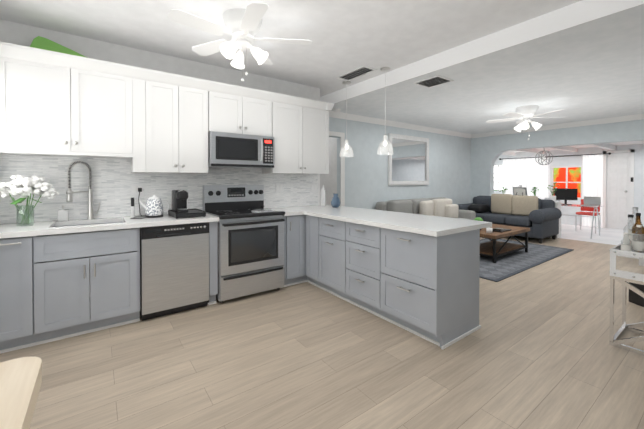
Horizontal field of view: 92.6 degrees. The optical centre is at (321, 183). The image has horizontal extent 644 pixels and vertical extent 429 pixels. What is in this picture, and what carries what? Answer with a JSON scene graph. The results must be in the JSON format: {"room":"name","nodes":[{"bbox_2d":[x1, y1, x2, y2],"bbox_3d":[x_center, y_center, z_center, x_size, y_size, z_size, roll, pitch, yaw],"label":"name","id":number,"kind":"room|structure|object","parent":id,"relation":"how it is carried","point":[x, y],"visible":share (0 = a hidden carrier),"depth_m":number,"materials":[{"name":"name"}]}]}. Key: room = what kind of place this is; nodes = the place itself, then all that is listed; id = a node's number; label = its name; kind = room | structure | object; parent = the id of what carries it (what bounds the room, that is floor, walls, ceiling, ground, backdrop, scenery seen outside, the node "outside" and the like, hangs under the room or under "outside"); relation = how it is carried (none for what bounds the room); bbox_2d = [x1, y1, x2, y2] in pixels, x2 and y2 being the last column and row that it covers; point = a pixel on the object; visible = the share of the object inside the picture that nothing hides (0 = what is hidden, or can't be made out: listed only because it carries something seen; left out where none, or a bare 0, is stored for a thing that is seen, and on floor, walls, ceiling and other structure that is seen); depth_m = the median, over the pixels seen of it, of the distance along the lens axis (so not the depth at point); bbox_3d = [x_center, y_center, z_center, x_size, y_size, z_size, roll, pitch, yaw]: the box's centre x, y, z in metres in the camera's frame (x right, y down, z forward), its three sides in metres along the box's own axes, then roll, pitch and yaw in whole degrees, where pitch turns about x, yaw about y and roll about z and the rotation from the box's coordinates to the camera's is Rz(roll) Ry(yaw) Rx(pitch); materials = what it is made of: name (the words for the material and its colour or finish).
{"room":"kitchen and living room","nodes":[
{"label":"kitchen and living room","id":0,"kind":"room"},
{"bbox_2d":[0,19,319,268],"bbox_3d":[-1.690,-0.092,3.942,3.600,2.700,0.700,0,1,-36],"label":"wall","id":1,"kind":"structure","parent":0,"point":[17,33],"depth_m":3.35,"materials":[{"name":"white paint"}]},
{"bbox_2d":[0,49,135,156],"bbox_3d":[-2.305,-0.660,2.838,0.930,0.760,0.315,0,1,-36],"label":"upper cabinet","id":2,"kind":"object","parent":1,"relation":"attached to","point":[59,104],"depth_m":2.69,"materials":[{"name":"white wood"}]},
{"bbox_2d":[30,36,86,57],"bbox_3d":[-2.386,-1.218,2.815,0.460,0.205,0.104,0,1,-36],"label":"decor","id":3,"kind":"object","parent":2,"relation":"on","point":[38,42],"visible":0.39,"depth_m":2.78,"materials":[{"name":"green plant"}]},
{"bbox_2d":[0,154,317,223],"bbox_3d":[-1.437,0.023,3.685,3.397,0.644,0.009,0,1,-36],"label":"backsplash","id":4,"kind":"structure","parent":1,"relation":"attached to","point":[112,179],"depth_m":3.18,"materials":[{"name":"tile"}]},
{"bbox_2d":[130,184,142,194],"bbox_3d":[-1.974,0.065,3.282,0.116,0.120,0.006,0,1,-36],"label":"electrical outlet","id":5,"kind":"object","parent":4,"relation":"attached to","point":[134,189],"visible":0.93,"depth_m":3.27,"materials":[{"name":"white plastic"}]},
{"bbox_2d":[276,183,282,191],"bbox_3d":[-0.594,0.064,4.292,0.116,0.120,0.006,0,1,-36],"label":"electrical outlet","id":6,"kind":"object","parent":4,"relation":"attached to","point":[279,187],"visible":1,"depth_m":4.29,"materials":[{"name":"white plastic"}]},
{"bbox_2d":[120,65,211,172],"bbox_3d":[-1.664,-0.615,3.308,0.774,1.010,0.315,0,1,-36],"label":"upper cabinet","id":7,"kind":"object","parent":1,"relation":"attached to","point":[174,112],"depth_m":3.19,"materials":[{"name":"white wood"}]},
{"bbox_2d":[208,81,271,136],"bbox_3d":[-1.034,-0.853,3.766,0.775,0.545,0.315,0,1,-36],"label":"upper cabinet","id":8,"kind":"object","parent":1,"relation":"attached to","point":[235,109],"depth_m":3.62,"materials":[{"name":"white wood"}]},
{"bbox_2d":[208,131,274,167],"bbox_3d":[-0.996,-0.382,3.719,0.771,0.380,0.442,0,1,-36],"label":"microwave","id":9,"kind":"object","parent":8,"relation":"attached to","point":[230,150],"visible":1,"depth_m":3.56,"materials":[{"name":"silver metal"}]},
{"bbox_2d":[262,93,331,173],"bbox_3d":[-0.354,-0.631,4.266,0.896,1.000,0.315,0,1,-36],"label":"upper cabinet","id":10,"kind":"object","parent":1,"relation":"attached to","point":[300,126],"depth_m":4.11,"materials":[{"name":"white wood"}]},
{"bbox_2d":[329,131,344,205],"bbox_3d":[0.042,0.156,5.447,0.930,2.170,0.019,0,1,-36],"label":"door frame","id":11,"kind":"structure","parent":1,"relation":"attached to","point":[341,135],"depth_m":5.67,"materials":[{"name":"white wood"}]},
{"bbox_2d":[0,0,581,96],"bbox_3d":[-0.167,-1.497,2.098,3.900,0.150,5.450,0,1,-36],"label":"ceiling","id":12,"kind":"structure","parent":0,"point":[344,36],"depth_m":2.81,"materials":[{"name":"white paint"}]},
{"bbox_2d":[167,2,311,80],"bbox_3d":[-0.700,-1.152,2.651,1.149,0.551,1.162,0,1,-36],"label":"kitchen ceiling fan","id":13,"kind":"object","parent":12,"relation":"hanging from","point":[243,26],"visible":1,"depth_m":2.58,"materials":[{"name":"white plastic"}]},
{"bbox_2d":[339,81,353,156],"bbox_3d":[0.354,-0.912,4.425,0.208,1.070,0.208,0,1,-36],"label":"pendant light","id":14,"kind":"object","parent":12,"relation":"hanging from","point":[346,146],"visible":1,"depth_m":4.42,"materials":[{"name":"white glass"}]},
{"bbox_2d":[336,66,376,80],"bbox_3d":[0.447,-1.433,4.047,0.230,0.018,0.530,0,1,-36],"label":"ceiling vent","id":15,"kind":"object","parent":12,"relation":"in","point":[356,73],"visible":0.96,"depth_m":4.02,"materials":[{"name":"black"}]},
{"bbox_2d":[377,67,393,154],"bbox_3d":[0.800,-0.901,3.884,0.208,1.080,0.208,0,1,-36],"label":"pendant light","id":16,"kind":"object","parent":12,"relation":"hanging from","point":[385,142],"visible":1,"depth_m":3.87,"materials":[{"name":"white glass"}]},
{"bbox_2d":[0,224,643,428],"bbox_3d":[2.355,1.289,5.585,12.050,0.102,8.050,0,1,-36],"label":"floor","id":17,"kind":"structure","parent":0,"point":[536,350],"depth_m":2.16,"materials":[{"name":"brown wood"}]},
{"bbox_2d":[0,357,41,428],"bbox_3d":[-0.416,0.853,-0.084,0.580,0.900,1.580,0,1,-36],"label":"table","id":18,"kind":"object","parent":17,"relation":"on","point":[20,381],"visible":1,"depth_m":0.59,"materials":[{"name":"beige wood"}]},
{"bbox_2d":[0,235,55,353],"bbox_3d":[-2.478,0.837,2.550,0.331,0.872,0.627,0,1,-36],"label":"base cabinet","id":19,"kind":"object","parent":17,"relation":"on","point":[27,278],"depth_m":2.34,"materials":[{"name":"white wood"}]},
{"bbox_2d":[0,213,218,238],"bbox_3d":[-1.933,0.466,2.929,1.697,0.223,0.652,0,1,-36],"label":"countertop","id":20,"kind":"structure","parent":19,"relation":"on","point":[10,230],"depth_m":2.72,"materials":[{"name":"white stone"}]},
{"bbox_2d":[0,175,58,226],"bbox_3d":[-2.492,0.142,2.595,0.424,0.430,0.210,0,1,-36],"label":"flower vase","id":21,"kind":"object","parent":20,"relation":"on","point":[26,187],"visible":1,"depth_m":2.57,"materials":[{"name":"clear glass"}]},
{"bbox_2d":[57,205,68,220],"bbox_3d":[-2.417,0.279,2.874,0.080,0.150,0.071,0,1,-36],"label":"soap dispenser","id":22,"kind":"object","parent":20,"relation":"on","point":[62,214],"visible":0.98,"depth_m":2.87,"materials":[{"name":"white ceramic"}]},
{"bbox_2d":[66,160,100,218],"bbox_3d":[-2.276,0.068,2.945,0.257,0.571,0.169,0,1,-36],"label":"faucet","id":23,"kind":"object","parent":20,"relation":"on","point":[70,192],"visible":0.98,"depth_m":2.99,"materials":[{"name":"silver metal"}]},
{"bbox_2d":[131,198,134,216],"bbox_3d":[-1.967,0.250,3.198,0.036,0.200,0.036,0,1,-36],"label":"milk frother","id":24,"kind":"object","parent":20,"relation":"on","point":[132,208],"visible":1,"depth_m":3.18,"materials":[{"name":"white plastic"}]},
{"bbox_2d":[139,195,169,217],"bbox_3d":[-1.734,0.236,3.195,0.287,0.229,0.168,0,1,-36],"label":"kettle","id":25,"kind":"object","parent":20,"relation":"on","point":[153,206],"visible":1,"depth_m":3.13,"materials":[{"name":"white ceramic"}]},
{"bbox_2d":[130,188,145,218],"bbox_3d":[-1.851,0.200,3.154,0.135,0.297,0.344,0,1,-18],"label":"cord","id":26,"kind":"object","parent":25,"relation":"attached to","point":[139,190],"visible":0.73,"depth_m":3.25,"materials":[{"name":"black plastic"}]},
{"bbox_2d":[168,208,205,218],"bbox_3d":[-1.439,0.321,3.273,0.290,0.058,0.403,0,1,-36],"label":"tray","id":27,"kind":"object","parent":20,"relation":"on","point":[194,212],"visible":0.94,"depth_m":3.15,"materials":[{"name":"black plastic"}]},
{"bbox_2d":[172,189,187,212],"bbox_3d":[-1.499,0.181,3.260,0.116,0.240,0.331,0,1,-36],"label":"espresso machine","id":28,"kind":"object","parent":27,"relation":"on","point":[179,200],"visible":1,"depth_m":3.21,"materials":[{"name":"black plastic"}]},
{"bbox_2d":[140,222,208,320],"bbox_3d":[-1.566,0.831,3.200,0.604,0.865,0.621,0,1,-36],"label":"dishwasher","id":29,"kind":"object","parent":17,"relation":"on","point":[174,268],"visible":0.96,"depth_m":2.94,"materials":[{"name":"silver metal"}]},
{"bbox_2d":[203,185,284,302],"bbox_3d":[-0.911,0.644,3.618,0.761,1.234,0.717,0,1,-36],"label":"range","id":30,"kind":"object","parent":17,"relation":"on","point":[250,244],"visible":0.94,"depth_m":3.43,"materials":[{"name":"silver metal"}]},
{"bbox_2d":[281,215,303,287],"bbox_3d":[-0.506,0.821,3.992,0.322,0.872,0.627,0,1,-36],"label":"base cabinet","id":31,"kind":"object","parent":17,"relation":"on","point":[293,224],"depth_m":3.74,"materials":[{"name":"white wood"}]},
{"bbox_2d":[267,208,287,215],"bbox_3d":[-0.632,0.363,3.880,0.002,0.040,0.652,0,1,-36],"label":"countertop","id":32,"kind":"structure","parent":31,"relation":"on","point":[286,213],"depth_m":4.00,"materials":[{"name":"white stone"}]},
{"bbox_2d":[304,215,311,283],"bbox_3d":[0.143,0.823,3.851,0.600,0.872,0.318,0,1,-36],"label":"base cabinet","id":33,"kind":"object","parent":17,"relation":"on","point":[307,219],"depth_m":3.78,"materials":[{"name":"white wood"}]},
{"bbox_2d":[312,216,339,297],"bbox_3d":[0.325,0.825,3.604,0.600,0.872,0.548,0,1,-36],"label":"base cabinet","id":34,"kind":"object","parent":17,"relation":"on","point":[325,232],"depth_m":3.49,"materials":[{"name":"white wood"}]},
{"bbox_2d":[340,221,375,314],"bbox_3d":[0.611,0.830,3.212,0.600,0.872,0.548,0,1,-36],"label":"base cabinet","id":35,"kind":"object","parent":17,"relation":"on","point":[357,241],"depth_m":3.06,"materials":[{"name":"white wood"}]},
{"bbox_2d":[376,197,475,219],"bbox_3d":[2.170,0.781,6.382,2.300,0.900,0.945,0,1,-36],"label":"sofa","id":36,"kind":"object","parent":17,"relation":"on","point":[441,206],"visible":0.42,"depth_m":6.32,"materials":[{"name":"grey fabric"}]},
{"bbox_2d":[376,227,479,349],"bbox_3d":[0.948,0.835,2.752,0.640,0.872,0.593,0,1,-36],"label":"base cabinet","id":37,"kind":"object","parent":17,"relation":"on","point":[425,287],"depth_m":2.53,"materials":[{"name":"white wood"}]},
{"bbox_2d":[277,204,491,236],"bbox_3d":[0.459,0.367,3.544,0.887,0.040,2.482,0,1,-36],"label":"countertop","id":38,"kind":"structure","parent":37,"relation":"on","point":[434,226],"depth_m":2.99,"materials":[{"name":"white stone"}]},
{"bbox_2d":[320,185,325,205],"bbox_3d":[0.015,0.183,4.561,0.071,0.305,0.071,0,1,9],"label":"bottle","id":39,"kind":"object","parent":38,"relation":"on","point":[322,197],"visible":1,"depth_m":4.53,"materials":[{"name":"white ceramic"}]},
{"bbox_2d":[331,194,339,206],"bbox_3d":[0.193,0.243,4.319,0.132,0.190,0.132,0,1,-36],"label":"vase","id":40,"kind":"object","parent":38,"relation":"on","point":[335,201],"visible":1,"depth_m":4.28,"materials":[{"name":"ceramic"}]},
{"bbox_2d":[457,194,561,243],"bbox_3d":[4.235,0.737,7.209,1.000,0.970,1.980,0,1,-36],"label":"sofa","id":41,"kind":"object","parent":17,"relation":"on","point":[538,217],"visible":0.73,"depth_m":6.75,"materials":[{"name":"grey fabric"}]},
{"bbox_2d":[479,238,573,281],"bbox_3d":[2.999,1.236,5.405,3.020,0.010,1.500,0,1,-36],"label":"rug","id":42,"kind":"object","parent":17,"relation":"on","point":[503,267],"visible":0.44,"depth_m":4.92,"materials":[{"name":"grey fabric"}]},
{"bbox_2d":[480,224,529,262],"bbox_3d":[2.998,1.017,5.371,1.308,0.429,0.658,0,1,-36],"label":"coffee table","id":43,"kind":"object","parent":42,"relation":"on","point":[493,248],"visible":0.52,"depth_m":5.21,"materials":[{"name":"brown wood"}]},
{"bbox_2d":[474,217,510,232],"bbox_3d":[2.838,0.695,5.227,0.604,0.216,0.452,0,1,-36],"label":"decor","id":44,"kind":"object","parent":43,"relation":"on","point":[491,230],"visible":0.58,"depth_m":5.10,"materials":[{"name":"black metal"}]},
{"bbox_2d":[561,204,602,238],"bbox_3d":[5.980,0.872,7.272,0.700,0.703,0.900,0,1,-36],"label":"glass desk","id":45,"kind":"object","parent":17,"relation":"on","point":[578,205],"visible":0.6,"depth_m":7.05,"materials":[{"name":"silver metal"}]},
{"bbox_2d":[554,188,577,204],"bbox_3d":[5.902,0.323,7.457,0.271,0.388,0.424,0,1,-36],"label":"monitor","id":46,"kind":"object","parent":45,"relation":"on","point":[565,194],"visible":0.86,"depth_m":7.44,"materials":[{"name":"black plastic"}]},
{"bbox_2d":[580,196,600,206],"bbox_3d":[6.163,0.415,7.065,0.273,0.211,0.328,-1,1,-42],"label":"laptop","id":47,"kind":"object","parent":45,"relation":"on","point":[592,201],"visible":1,"depth_m":7.11,"materials":[{"name":"silver metal"}]},
{"bbox_2d":[575,199,600,233],"bbox_3d":[6.659,0.816,7.707,0.410,0.800,0.404,0,1,-36],"label":"chair","id":48,"kind":"object","parent":17,"relation":"on","point":[583,211],"visible":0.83,"depth_m":7.70,"materials":[{"name":"red"}]},
{"bbox_2d":[609,242,643,355],"bbox_3d":[2.706,0.897,2.194,0.481,0.760,0.910,0,1,-36],"label":"bar cart","id":49,"kind":"object","parent":17,"relation":"on","point":[626,267],"visible":0.83,"depth_m":2.37,"materials":[{"name":"beige wood"}]},
{"bbox_2d":[621,232,631,250],"bbox_3d":[2.362,0.470,2.390,0.062,0.170,0.062,0,1,-36],"label":"bottle","id":50,"kind":"object","parent":49,"relation":"on","point":[626,247],"visible":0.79,"depth_m":2.38,"materials":[{"name":"clear glass"}]},
{"bbox_2d":[623,214,637,251],"bbox_3d":[2.483,0.404,2.478,0.082,0.300,0.082,0,1,-36],"label":"bottle","id":51,"kind":"object","parent":49,"relation":"on","point":[630,237],"visible":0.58,"depth_m":2.47,"materials":[{"name":"clear glass"}]},
{"bbox_2d":[628,207,637,233],"bbox_3d":[2.628,0.378,2.584,0.086,0.350,0.086,0,1,-36],"label":"bottle","id":52,"kind":"object","parent":49,"relation":"on","point":[630,230],"visible":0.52,"depth_m":2.58,"materials":[{"name":"clear glass"}]},
{"bbox_2d":[632,225,643,252],"bbox_3d":[2.454,0.440,2.383,0.074,0.230,0.074,0,1,-36],"label":"bottle","id":53,"kind":"object","parent":49,"relation":"on","point":[638,245],"visible":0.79,"depth_m":2.37,"materials":[{"name":"clear glass"}]},
{"bbox_2d":[632,213,643,251],"bbox_3d":[2.573,0.398,2.507,0.074,0.310,0.074,0,1,-36],"label":"bottle","id":54,"kind":"object","parent":49,"relation":"on","point":[638,222],"visible":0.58,"depth_m":2.49,"materials":[{"name":"orange glass"}]},
{"bbox_2d":[629,282,643,306],"bbox_3d":[4.183,1.092,3.110,1.800,0.350,0.400,0,1,-1],"label":"tv stand","id":55,"kind":"object","parent":17,"relation":"on","point":[635,298],"visible":0.5,"depth_m":3.21,"materials":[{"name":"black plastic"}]},
{"bbox_2d":[320,137,336,204],"bbox_3d":[-0.425,-0.075,6.913,0.150,2.600,2.600,0,1,-36],"label":"wall","id":56,"kind":"structure","parent":0,"point":[328,181],"depth_m":5.94,"materials":[{"name":"white paint"}]},
{"bbox_2d":[329,117,470,209],"bbox_3d":[1.894,-0.125,6.875,5.650,2.700,0.198,0,1,-36],"label":"wall","id":57,"kind":"structure","parent":0,"point":[366,177],"depth_m":6.65,"materials":[{"name":"blue paint"}]},
{"bbox_2d":[329,110,471,137],"bbox_3d":[1.990,-1.247,6.817,5.150,0.095,0.085,0,1,-36],"label":"crown molding","id":58,"kind":"structure","parent":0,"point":[342,115],"depth_m":6.48,"materials":[{"name":"white wood"}]},
{"bbox_2d":[320,0,643,133],"bbox_3d":[3.565,-1.437,4.830,5.352,0.330,5.450,0,1,-36],"label":"ceiling","id":59,"kind":"structure","parent":0,"point":[582,60],"depth_m":3.74,"materials":[{"name":"white paint"}]},
{"bbox_2d":[413,75,453,87],"bbox_3d":[1.380,-1.251,3.815,0.320,0.018,0.350,0,1,-36],"label":"ceiling vent","id":60,"kind":"object","parent":59,"relation":"in","point":[437,80],"visible":1,"depth_m":3.80,"materials":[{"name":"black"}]},
{"bbox_2d":[486,105,564,139],"bbox_3d":[3.424,-1.000,5.190,1.182,0.551,1.202,0,1,-36],"label":"room ceiling fan","id":61,"kind":"object","parent":59,"relation":"hanging from","point":[524,115],"visible":1,"depth_m":5.12,"materials":[{"name":"white plastic"}]},
{"bbox_2d":[548,201,562,238],"bbox_3d":[4.865,0.814,7.440,0.280,0.810,1.468,0,1,-36],"label":"wall","id":62,"kind":"structure","parent":0,"point":[558,204],"depth_m":6.88,"materials":[{"name":"white paint"}]},
{"bbox_2d":[513,185,526,195],"bbox_3d":[4.847,0.228,7.527,0.150,0.363,0.300,0,1,-36],"label":"frame","id":63,"kind":"object","parent":62,"relation":"on","point":[520,190],"visible":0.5,"depth_m":7.50,"materials":[{"name":"silver metal"}]},
{"bbox_2d":[530,187,538,196],"bbox_3d":[5.016,0.247,7.257,0.168,0.327,0.177,0,1,-36],"label":"plant pot","id":64,"kind":"object","parent":62,"relation":"on","point":[534,189],"visible":0.73,"depth_m":7.24,"materials":[{"name":"white ceramic"}]},
{"bbox_2d":[547,182,558,201],"bbox_3d":[5.215,0.196,6.955,0.196,0.436,0.229,0,1,-36],"label":"plant pot","id":65,"kind":"object","parent":62,"relation":"on","point":[552,197],"visible":0.98,"depth_m":6.93,"materials":[{"name":"white ceramic"}]},
{"bbox_2d":[470,119,643,202],"bbox_3d":[5.644,-0.054,6.366,0.200,2.570,5.450,0,1,-36],"label":"wall","id":66,"kind":"structure","parent":0,"point":[487,152],"depth_m":7.17,"materials":[{"name":"blue paint"}]},
{"bbox_2d":[472,114,643,137],"bbox_3d":[5.561,-1.240,6.224,0.085,0.095,5.040,0,1,-36],"label":"crown molding","id":67,"kind":"structure","parent":66,"relation":"attached to","point":[637,116],"depth_m":6.55,"materials":[{"name":"white wood"}]},
{"bbox_2d":[494,144,643,227],"bbox_3d":[7.707,0.110,8.249,0.150,2.200,6.350,0,1,-36],"label":"wall","id":68,"kind":"structure","parent":0,"point":[562,160],"depth_m":8.70,"materials":[{"name":"white paint"}]},
{"bbox_2d":[494,164,582,198],"bbox_3d":[6.641,0.059,9.687,0.050,1.370,2.470,0,1,-36],"label":"sunroom window","id":69,"kind":"structure","parent":68,"relation":"in","point":[552,175],"depth_m":9.10,"materials":[{"name":"white wood"}]},
{"bbox_2d":[499,152,610,159],"bbox_3d":[6.802,-0.791,9.237,0.129,0.060,2.790,0,1,-36],"label":"curtain rod","id":70,"kind":"object","parent":68,"relation":"attached to","point":[609,153],"visible":0.85,"depth_m":8.97,"materials":[{"name":"black metal"}]},
{"bbox_2d":[503,158,547,198],"bbox_3d":[6.402,0.196,9.736,0.090,1.955,1.250,0,1,-36],"label":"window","id":71,"kind":"structure","parent":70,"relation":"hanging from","point":[529,173],"depth_m":9.64,"materials":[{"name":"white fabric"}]},
{"bbox_2d":[582,155,602,226],"bbox_3d":[7.379,0.211,8.400,0.088,1.955,0.420,0,1,-36],"label":"curtain","id":72,"kind":"object","parent":70,"relation":"hanging from","point":[592,175],"visible":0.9,"depth_m":8.40,"materials":[{"name":"white fabric"}]},
{"bbox_2d":[602,149,633,229],"bbox_3d":[7.749,0.176,8.064,0.140,2.067,0.600,0,1,-36],"label":"door","id":73,"kind":"structure","parent":68,"relation":"in","point":[618,200],"depth_m":8.08,"materials":[{"name":"white wood"}]},
{"bbox_2d":[501,140,643,155],"bbox_3d":[6.613,-0.987,7.529,2.750,0.230,6.200,0,1,-36],"label":"ceiling","id":74,"kind":"structure","parent":0,"point":[608,146],"depth_m":8.11,"materials":[{"name":"white paint"}]},
{"bbox_2d":[535,151,552,164],"bbox_3d":[5.911,-0.730,8.196,0.398,0.519,0.347,0,1,-36],"label":"orb chandelier","id":75,"kind":"object","parent":74,"relation":"hanging from","point":[543,157],"visible":0.98,"depth_m":8.19,"materials":[{"name":"black metal"}]},
{"label":"outside","id":76,"kind":"structure","parent":0,"visible":0},
{"bbox_2d":[494,166,580,197],"bbox_3d":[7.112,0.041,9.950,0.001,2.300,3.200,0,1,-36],"label":"garden","id":77,"kind":"object","parent":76,"point":[574,174],"visible":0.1,"depth_m":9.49,"materials":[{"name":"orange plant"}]}
]}

